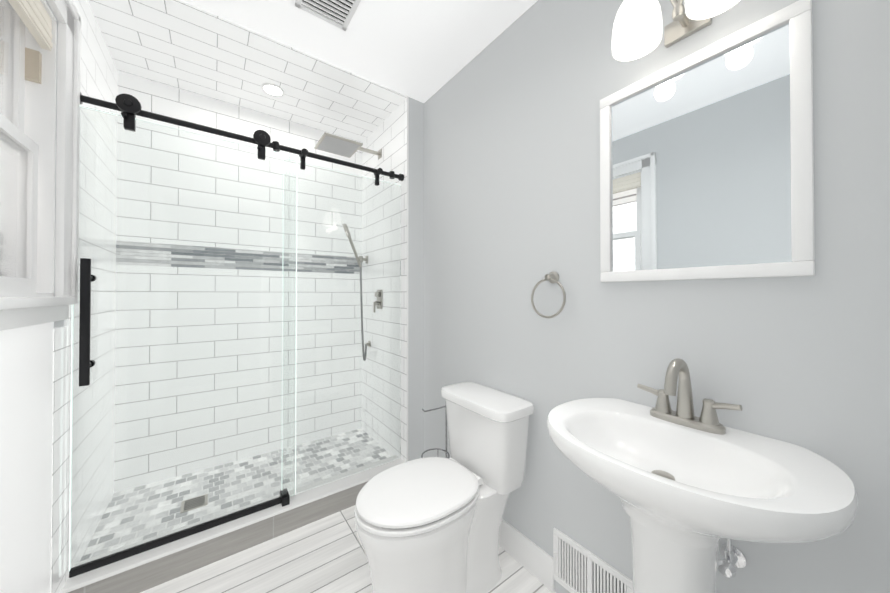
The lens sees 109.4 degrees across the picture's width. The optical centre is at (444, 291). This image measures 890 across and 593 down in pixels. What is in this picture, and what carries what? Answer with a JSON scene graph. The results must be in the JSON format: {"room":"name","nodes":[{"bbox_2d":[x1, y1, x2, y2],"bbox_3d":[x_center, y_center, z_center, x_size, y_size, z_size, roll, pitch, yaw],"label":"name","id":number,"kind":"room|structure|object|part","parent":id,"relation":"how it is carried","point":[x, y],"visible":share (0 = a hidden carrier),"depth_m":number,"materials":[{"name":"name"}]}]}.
{"room":"bathroom","nodes":[
{"label":"bathroom","id":0,"kind":"room"},
{"bbox_2d":[54,20,63,327],"bbox_3d":[-1.642,-0.019,1.385,0.120,2.440,0.820,0,-1,-36],"label":"wall","id":1,"kind":"structure","parent":0,"point":[57,324],"depth_m":1.10,"materials":[{"name":"grey paint"}]},
{"bbox_2d":[51,0,117,592],"bbox_3d":[-1.581,-0.019,1.409,0.008,2.440,0.837,0,-1,-36],"label":"tiled wall","id":2,"kind":"structure","parent":1,"relation":"attached to","point":[98,74],"depth_m":1.39,"materials":[{"name":"white tile"}]},
{"bbox_2d":[140,505,556,592],"bbox_3d":[-0.018,1.244,0.576,1.790,0.100,4.270,0,-1,-36],"label":"floor","id":3,"kind":"structure","parent":0,"point":[327,554],"depth_m":1.36,"materials":[{"name":"white tile"}]},
{"bbox_2d":[68,481,367,592],"bbox_3d":[-0.849,1.148,1.607,1.418,0.110,0.135,0,-1,-36],"label":"curb","id":4,"kind":"object","parent":3,"relation":"on","point":[146,576],"visible":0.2,"depth_m":1.41,"materials":[{"name":"grey tile"}]},
{"bbox_2d":[61,455,404,592],"bbox_3d":[-0.848,1.085,1.607,1.418,0.016,0.148,0,-1,-36],"label":"cap","id":5,"kind":"object","parent":4,"relation":"on","point":[159,552],"visible":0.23,"depth_m":1.45,"materials":[{"name":"white stone"}]},
{"bbox_2d":[69,92,403,577],"bbox_3d":[-0.833,0.149,1.594,1.418,1.855,0.115,0,-1,-36],"label":"shower door","id":6,"kind":"structure","parent":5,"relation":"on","point":[128,106],"depth_m":1.42,"materials":[{"name":"clear glass"}]},
{"bbox_2d":[80,428,391,560],"bbox_3d":[-1.072,1.161,1.910,1.418,0.090,0.617,0,-1,-36],"label":"shower floor","id":7,"kind":"structure","parent":3,"relation":"on","point":[184,484],"depth_m":1.79,"materials":[{"name":"tile"}]},
{"bbox_2d":[180,494,207,512],"bbox_3d":[-1.314,1.112,1.654,0.110,0.003,0.110,0,-1,-36],"label":"drain","id":8,"kind":"object","parent":7,"relation":"on","point":[183,504],"depth_m":1.65,"materials":[{"name":"silver metal"}]},
{"bbox_2d":[421,401,449,457],"bbox_3d":[-0.050,0.874,1.673,0.173,0.656,0.173,0,-1,-36],"label":"stand","id":9,"kind":"object","parent":3,"relation":"on","point":[445,451],"visible":0.23,"depth_m":1.71,"materials":[{"name":"silver metal"}]},
{"bbox_2d":[354,382,533,592],"bbox_3d":[-0.018,0.833,1.282,0.700,0.734,0.438,0,-1,-36],"label":"toilet","id":10,"kind":"object","parent":3,"relation":"on","point":[428,525],"visible":1,"depth_m":1.22,"materials":[{"name":"white ceramic"}]},
{"bbox_3d":[-0.108,1.000,1.214,0.472,0.398,0.362,0,-1,-36],"label":"bowl","id":11,"kind":"part","parent":10,"relation":"part of","materials":[{"name":"white ceramic"}]},
{"bbox_3d":[-0.106,0.788,1.217,0.480,0.022,0.372,0,-1,-36],"label":"seat","id":12,"kind":"part","parent":10,"relation":"part of","materials":[{"name":"white plastic"}]},
{"bbox_3d":[-0.105,0.759,1.218,0.474,0.032,0.366,0,-1,-36],"label":"seat lid","id":13,"kind":"part","parent":10,"relation":"part of","materials":[{"name":"white plastic"}]},
{"bbox_3d":[0.178,0.670,1.427,0.199,0.318,0.412,0,-1,-36],"label":"tank","id":14,"kind":"part","parent":10,"relation":"part of","materials":[{"name":"white ceramic"}]},
{"bbox_3d":[0.176,0.489,1.427,0.220,0.044,0.438,0,-1,-36],"label":"tank lid","id":15,"kind":"part","parent":10,"relation":"part of","materials":[{"name":"white ceramic"}]},
{"bbox_2d":[547,358,857,592],"bbox_3d":[0.534,0.687,0.770,0.435,1.018,0.580,0,-1,-36],"label":"pedestal sink","id":16,"kind":"object","parent":3,"relation":"on","point":[686,486],"visible":1,"depth_m":0.72,"materials":[{"name":"white ceramic"}]},
{"bbox_2d":[637,358,742,434],"bbox_3d":[0.623,0.270,0.839,0.147,0.183,0.235,0,-1,-36],"label":"faucet","id":17,"kind":"object","parent":16,"relation":"on","point":[683,421],"depth_m":0.85,"materials":[{"name":"silver metal"}]},
{"bbox_2d":[547,398,857,548],"bbox_3d":[0.533,0.463,0.771,0.431,0.205,0.580,0,-1,-36],"label":"basin","id":18,"kind":"object","parent":16,"relation":"in","point":[691,485],"depth_m":0.69,"materials":[{"name":"white ceramic"}]},
{"bbox_3d":[0.703,0.696,0.789,0.022,0.038,0.037,0,-1,-36],"label":"supply handle","id":19,"kind":"part","parent":16,"relation":"part of","materials":[{"name":"silver metal"}]},
{"bbox_2d":[182,0,536,102],"bbox_3d":[-0.018,-1.296,0.598,1.790,0.100,4.270,0,-1,-36],"label":"ceiling","id":20,"kind":"structure","parent":0,"point":[423,51],"depth_m":1.51,"materials":[{"name":"white paint"}]},
{"bbox_2d":[88,0,406,142],"bbox_3d":[-1.032,-1.231,1.877,1.418,0.008,0.752,0,-1,-36],"label":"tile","id":21,"kind":"structure","parent":20,"relation":"attached to","point":[183,45],"depth_m":1.73,"materials":[{"name":"white tile"}]},
{"bbox_2d":[261,83,283,96],"bbox_3d":[-1.048,-1.223,1.920,0.124,0.006,0.124,0,-1,-36],"label":"recessed light","id":22,"kind":"object","parent":21,"relation":"attached to","point":[273,90],"visible":1,"depth_m":1.92,"materials":[{"name":"white"}]},
{"bbox_2d":[295,0,360,30],"bbox_3d":[-0.493,-1.234,1.335,0.220,0.012,0.220,0,-1,-36],"label":"ceiling vent","id":23,"kind":"object","parent":20,"relation":"in","point":[318,13],"depth_m":1.38,"materials":[{"name":"white"}]},
{"bbox_3d":[-0.573,-1.234,1.276,0.020,0.012,0.220,0,-1,-36],"label":"frame","id":24,"kind":"part","parent":23,"relation":"part of","materials":[{"name":"white"}]},
{"bbox_3d":[-0.493,-1.238,1.335,0.180,0.002,0.180,0,-1,-36],"label":"ceiling air vent void","id":25,"kind":"part","parent":23,"relation":"part of","materials":[{"name":"white metal"}]},
{"bbox_3d":[-0.412,-1.233,1.394,0.020,0.012,0.220,0,-1,-36],"label":"ceiling air vent frame","id":26,"kind":"part","parent":23,"relation":"part of","materials":[{"name":"white metal"}]},
{"bbox_2d":[408,97,423,460],"bbox_3d":[-0.410,-0.011,2.329,0.116,2.440,0.760,0,-1,-36],"label":"wall","id":27,"kind":"structure","parent":0,"point":[416,298],"depth_m":2.02,"materials":[{"name":"grey paint"}]},
{"bbox_2d":[361,98,406,461],"bbox_3d":[-0.458,-0.011,2.289,0.008,2.440,0.752,0,-1,-36],"label":"tiled wall","id":28,"kind":"structure","parent":27,"relation":"attached to","point":[388,136],"depth_m":2.22,"materials":[{"name":"white tile"}]},
{"bbox_2d":[314,132,381,159],"bbox_3d":[-0.649,-1.005,2.187,0.431,0.064,0.250,0,-1,-36],"label":"shower head","id":29,"kind":"object","parent":28,"relation":"attached to","point":[337,145],"visible":1,"depth_m":2.12},
{"bbox_3d":[-0.722,-0.982,2.133,0.250,0.012,0.250,0,-1,-36],"label":"plate","id":30,"kind":"part","parent":29,"relation":"part of","materials":[{"name":"silver metal"}]},
{"bbox_3d":[-0.608,-1.006,2.217,0.324,0.014,0.032,0,-1,-36],"label":"arm","id":31,"kind":"part","parent":29,"relation":"part of"},
{"bbox_2d":[342,224,370,360],"bbox_3d":[-0.680,0.018,2.403,0.215,1.038,0.109,0,-1,-36],"label":"shower","id":32,"kind":"object","parent":28,"relation":"attached to","point":[360,259],"depth_m":2.43,"materials":[{"name":"silver metal"}]},
{"bbox_2d":[373,290,382,311],"bbox_3d":[-0.495,0.071,2.290,0.050,0.165,0.090,0,-1,-36],"label":"shower valve","id":33,"kind":"object","parent":28,"relation":"attached to","point":[379,293],"depth_m":2.28,"materials":[{"name":"silver metal"}]},
{"bbox_3d":[-0.478,0.059,2.303,0.007,0.140,0.090,0,-1,-36],"label":"plate","id":34,"kind":"part","parent":33,"relation":"part of","materials":[{"name":"silver metal"}]},
{"bbox_2d":[407,96,408,461],"bbox_3d":[-0.235,-0.069,1.985,0.010,2.330,0.002,0,-1,-36],"label":"tile wall edge","id":35,"kind":"structure","parent":27,"relation":"attached to","point":[407,249],"depth_m":1.99,"materials":[{"name":"white tile"}]},
{"bbox_2d":[424,0,889,592],"bbox_3d":[0.215,-0.017,1.678,0.120,2.440,2.790,0,-1,-36],"label":"wall","id":36,"kind":"structure","parent":0,"point":[510,166],"depth_m":1.07,"materials":[{"name":"grey paint"}]},
{"bbox_2d":[499,518,553,591],"bbox_3d":[0.149,1.138,1.645,0.014,0.130,0.961,0,-1,-36],"label":"baseboard","id":37,"kind":"structure","parent":36,"relation":"attached to","point":[531,557],"depth_m":1.35,"materials":[{"name":"white wood"}]},
{"bbox_2d":[531,272,565,317],"bbox_3d":[0.419,0.014,1.257,0.051,0.187,0.160,0,-1,-36],"label":"towel ring","id":38,"kind":"object","parent":36,"relation":"attached to","point":[552,277],"visible":1,"depth_m":1.25,"materials":[{"name":"silver metal"}]},
{"bbox_2d":[553,528,632,592],"bbox_3d":[0.520,1.044,1.136,0.020,0.200,0.300,0,-1,-36],"label":"air vent","id":39,"kind":"object","parent":36,"relation":"in","point":[578,568],"visible":0.9,"depth_m":1.16,"materials":[{"name":"white metal"}]},
{"bbox_3d":[0.441,1.045,1.250,0.012,0.156,0.022,0,-1,-36],"label":"frame","id":40,"kind":"part","parent":39,"relation":"part of","materials":[{"name":"white metal"}]},
{"bbox_3d":[0.524,1.133,1.137,0.012,0.022,0.300,0,-1,-36],"label":"frame","id":41,"kind":"part","parent":39,"relation":"part of","materials":[{"name":"white metal"}]},
{"bbox_3d":[0.525,1.044,1.139,0.010,0.156,0.018,0,-1,-36],"label":"frame","id":42,"kind":"part","parent":39,"relation":"part of","materials":[{"name":"white metal"}]},
{"bbox_3d":[0.606,1.043,1.026,0.012,0.156,0.022,0,-1,-36],"label":"frame","id":43,"kind":"part","parent":39,"relation":"part of","materials":[{"name":"white metal"}]},
{"bbox_2d":[612,0,739,60],"bbox_3d":[0.634,-0.833,0.864,0.179,0.230,0.312,0,-1,-36],"label":"sconce","id":44,"kind":"object","parent":36,"relation":"attached to","point":[637,29],"visible":1,"depth_m":0.88,"materials":[{"name":"white glass"}]},
{"bbox_3d":[0.559,-0.788,0.922,0.128,0.142,0.128,0,-1,-36],"label":"lamp shade","id":45,"kind":"part","parent":44,"relation":"part of","materials":[{"name":"white glass"}]},
{"bbox_3d":[0.601,-0.863,0.897,0.051,0.169,0.106,0,-1,-36],"label":"arm","id":46,"kind":"part","parent":44,"relation":"part of"},
{"bbox_3d":[0.669,-0.768,0.889,0.057,0.018,0.018,0,-1,-36],"label":"post","id":47,"kind":"part","parent":44,"relation":"part of","materials":[{"name":"silver metal"}]},
{"bbox_3d":[0.699,-0.768,0.911,0.018,0.060,0.110,0,-1,-36],"label":"plate","id":48,"kind":"part","parent":44,"relation":"part of","materials":[{"name":"silver metal"}]},
{"bbox_3d":[0.668,-0.789,0.774,0.128,0.142,0.128,0,-1,-36],"label":"lamp shade","id":49,"kind":"part","parent":44,"relation":"part of","materials":[{"name":"white glass"}]},
{"bbox_2d":[600,0,814,281],"bbox_3d":[0.693,-0.352,0.912,0.022,0.638,0.485,0,-1,-36],"label":"mirror","id":50,"kind":"object","parent":36,"relation":"attached to","point":[707,162],"visible":1,"depth_m":0.85,"materials":[{"name":"white mirror"}]},
{"bbox_3d":[0.559,-0.351,1.094,0.022,0.570,0.034,0,-1,-36],"label":"frame","id":51,"kind":"part","parent":50,"relation":"part of","materials":[{"name":"white wood"}]},
{"bbox_3d":[0.693,-0.654,0.915,0.022,0.034,0.485,0,-1,-36],"label":"frame","id":52,"kind":"part","parent":50,"relation":"part of","materials":[{"name":"white wood"}]},
{"bbox_3d":[0.693,-0.050,0.909,0.022,0.034,0.485,0,-1,-36],"label":"frame","id":53,"kind":"part","parent":50,"relation":"part of","materials":[{"name":"white wood"}]},
{"bbox_3d":[0.827,-0.354,0.730,0.022,0.570,0.034,0,-1,-36],"label":"frame","id":54,"kind":"part","parent":50,"relation":"part of","materials":[{"name":"white wood"}]},
{"bbox_3d":[-1.210,0.606,0.791,0.120,1.180,0.640,0,-1,-36],"label":"wall","id":55,"kind":"structure","parent":0,"visible":0},
{"bbox_2d":[0,293,53,296],"bbox_3d":[-1.210,0.010,0.796,0.120,0.013,0.640,0,-1,-36],"label":"sill","id":56,"kind":"structure","parent":55,"relation":"attached to","point":[26,294],"depth_m":0.93,"materials":[{"name":"white wood"}]},
{"bbox_2d":[0,322,53,592],"bbox_3d":[-1.057,0.582,0.690,0.006,0.965,0.935,0,-1,-36],"label":"wall","id":57,"kind":"structure","parent":55,"relation":"attached to","point":[26,386],"depth_m":0.92,"materials":[{"name":"white paint"}]},
{"bbox_2d":[0,296,76,309],"bbox_3d":[-1.141,0.031,0.832,0.034,0.030,0.846,0,-1,-36],"label":"window sill","id":58,"kind":"structure","parent":55,"relation":"attached to","point":[6,303],"depth_m":0.89,"materials":[{"name":"white wood"}]},
{"bbox_2d":[0,0,80,330],"bbox_3d":[-1.196,-0.469,0.811,0.154,1.140,0.830,0,-1,-36],"label":"window","id":59,"kind":"structure","parent":55,"relation":"in","point":[13,167],"depth_m":1.06,"materials":[{"name":"white wood"}]},
{"bbox_3d":[-1.220,-0.692,0.795,0.004,0.404,0.504,0,-1,-36],"label":"sash glass","id":60,"kind":"part","parent":59,"relation":"part of","materials":[{"name":"white glass"}]},
{"bbox_3d":[-1.196,-0.246,0.809,0.004,0.409,0.504,0,-1,-36],"label":"sash glass","id":61,"kind":"part","parent":59,"relation":"part of","materials":[{"name":"white glass"}]},
{"bbox_3d":[-1.196,-0.019,0.807,0.025,0.046,0.504,0,-1,-36],"label":"lower window sash rail","id":62,"kind":"part","parent":59,"relation":"part of","materials":[{"name":"white wood"}]},
{"bbox_3d":[-1.196,-0.470,0.811,0.025,0.038,0.504,0,-1,-36],"label":"lower window sash rail","id":63,"kind":"part","parent":59,"relation":"part of","materials":[{"name":"white wood"}]},
{"bbox_3d":[-1.380,-0.686,1.013,0.025,0.488,0.038,0,-1,-36],"label":"upper window sash stile","id":64,"kind":"part","parent":59,"relation":"part of","materials":[{"name":"white wood"}]},
{"bbox_3d":[-1.177,-0.878,0.829,0.022,0.108,0.608,0,-1,-36],"label":"shade panel","id":65,"kind":"part","parent":59,"relation":"part of","materials":[{"name":"beige fabric"}]},
{"bbox_3d":[-1.356,-0.241,1.027,0.025,0.493,0.038,0,-1,-36],"label":"lower window sash stile","id":66,"kind":"part","parent":59,"relation":"part of","materials":[{"name":"white wood"}]},
{"bbox_2d":[25,47,41,83],"bbox_3d":[-1.385,-0.752,1.045,0.055,0.100,0.018,0,-1,-36],"label":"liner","id":67,"kind":"object","parent":59,"relation":"attached to","point":[33,65],"visible":0.57,"depth_m":1.05,"materials":[{"name":"beige"}]},
{"bbox_3d":[-1.153,0.073,0.832,0.014,0.055,0.820,0,-1,-36],"label":"window apron","id":68,"kind":"part","parent":59,"relation":"part of","materials":[{"name":"white wood"}]},
{"bbox_2d":[19,0,52,47],"bbox_3d":[-1.177,-0.842,0.828,0.032,0.020,0.608,0,-1,-36],"label":"fold","id":69,"kind":"object","parent":59,"relation":"attached to","point":[34,19],"visible":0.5,"depth_m":0.98,"materials":[{"name":"beige fabric"}]},
{"bbox_2d":[26,0,51,38],"bbox_3d":[-1.177,-0.872,0.828,0.029,0.020,0.608,0,-1,-36],"label":"fold","id":70,"kind":"object","parent":59,"relation":"attached to","point":[37,14],"visible":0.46,"depth_m":1.00,"materials":[{"name":"beige fabric"}]},
{"bbox_2d":[33,0,51,30],"bbox_3d":[-1.177,-0.902,0.829,0.026,0.020,0.608,0,-1,-36],"label":"fold","id":71,"kind":"object","parent":59,"relation":"attached to","point":[42,13],"visible":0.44,"depth_m":1.02,"materials":[{"name":"beige fabric"}]},
{"bbox_3d":[-1.370,-0.494,1.139,0.022,1.085,0.095,0,-1,-36],"label":"casing","id":72,"kind":"part","parent":59,"relation":"part of","materials":[{"name":"white wood"}]},
{"bbox_3d":[-1.376,-0.493,1.175,0.012,1.085,0.030,0,-1,-36],"label":"casing","id":73,"kind":"part","parent":59,"relation":"part of","materials":[{"name":"white wood"}]},
{"bbox_3d":[-1.297,-0.012,2.222,1.670,2.440,0.120,0,-1,-36],"label":"wall","id":74,"kind":"structure","parent":0,"visible":0},
{"bbox_2d":[114,71,361,492],"bbox_3d":[-1.257,-0.012,2.172,1.434,2.440,0.008,0,-1,-36],"label":"tiled wall","id":75,"kind":"structure","parent":74,"relation":"attached to","point":[160,99],"depth_m":2.04,"materials":[{"name":"white tile"}]},
{"bbox_2d":[116,240,361,273],"bbox_3d":[-1.254,-0.211,2.169,1.418,0.134,0.003,0,-1,-36],"label":"wall band","id":76,"kind":"object","parent":75,"relation":"attached to","point":[198,260],"depth_m":2.04,"materials":[{"name":"tile"}]}
]}

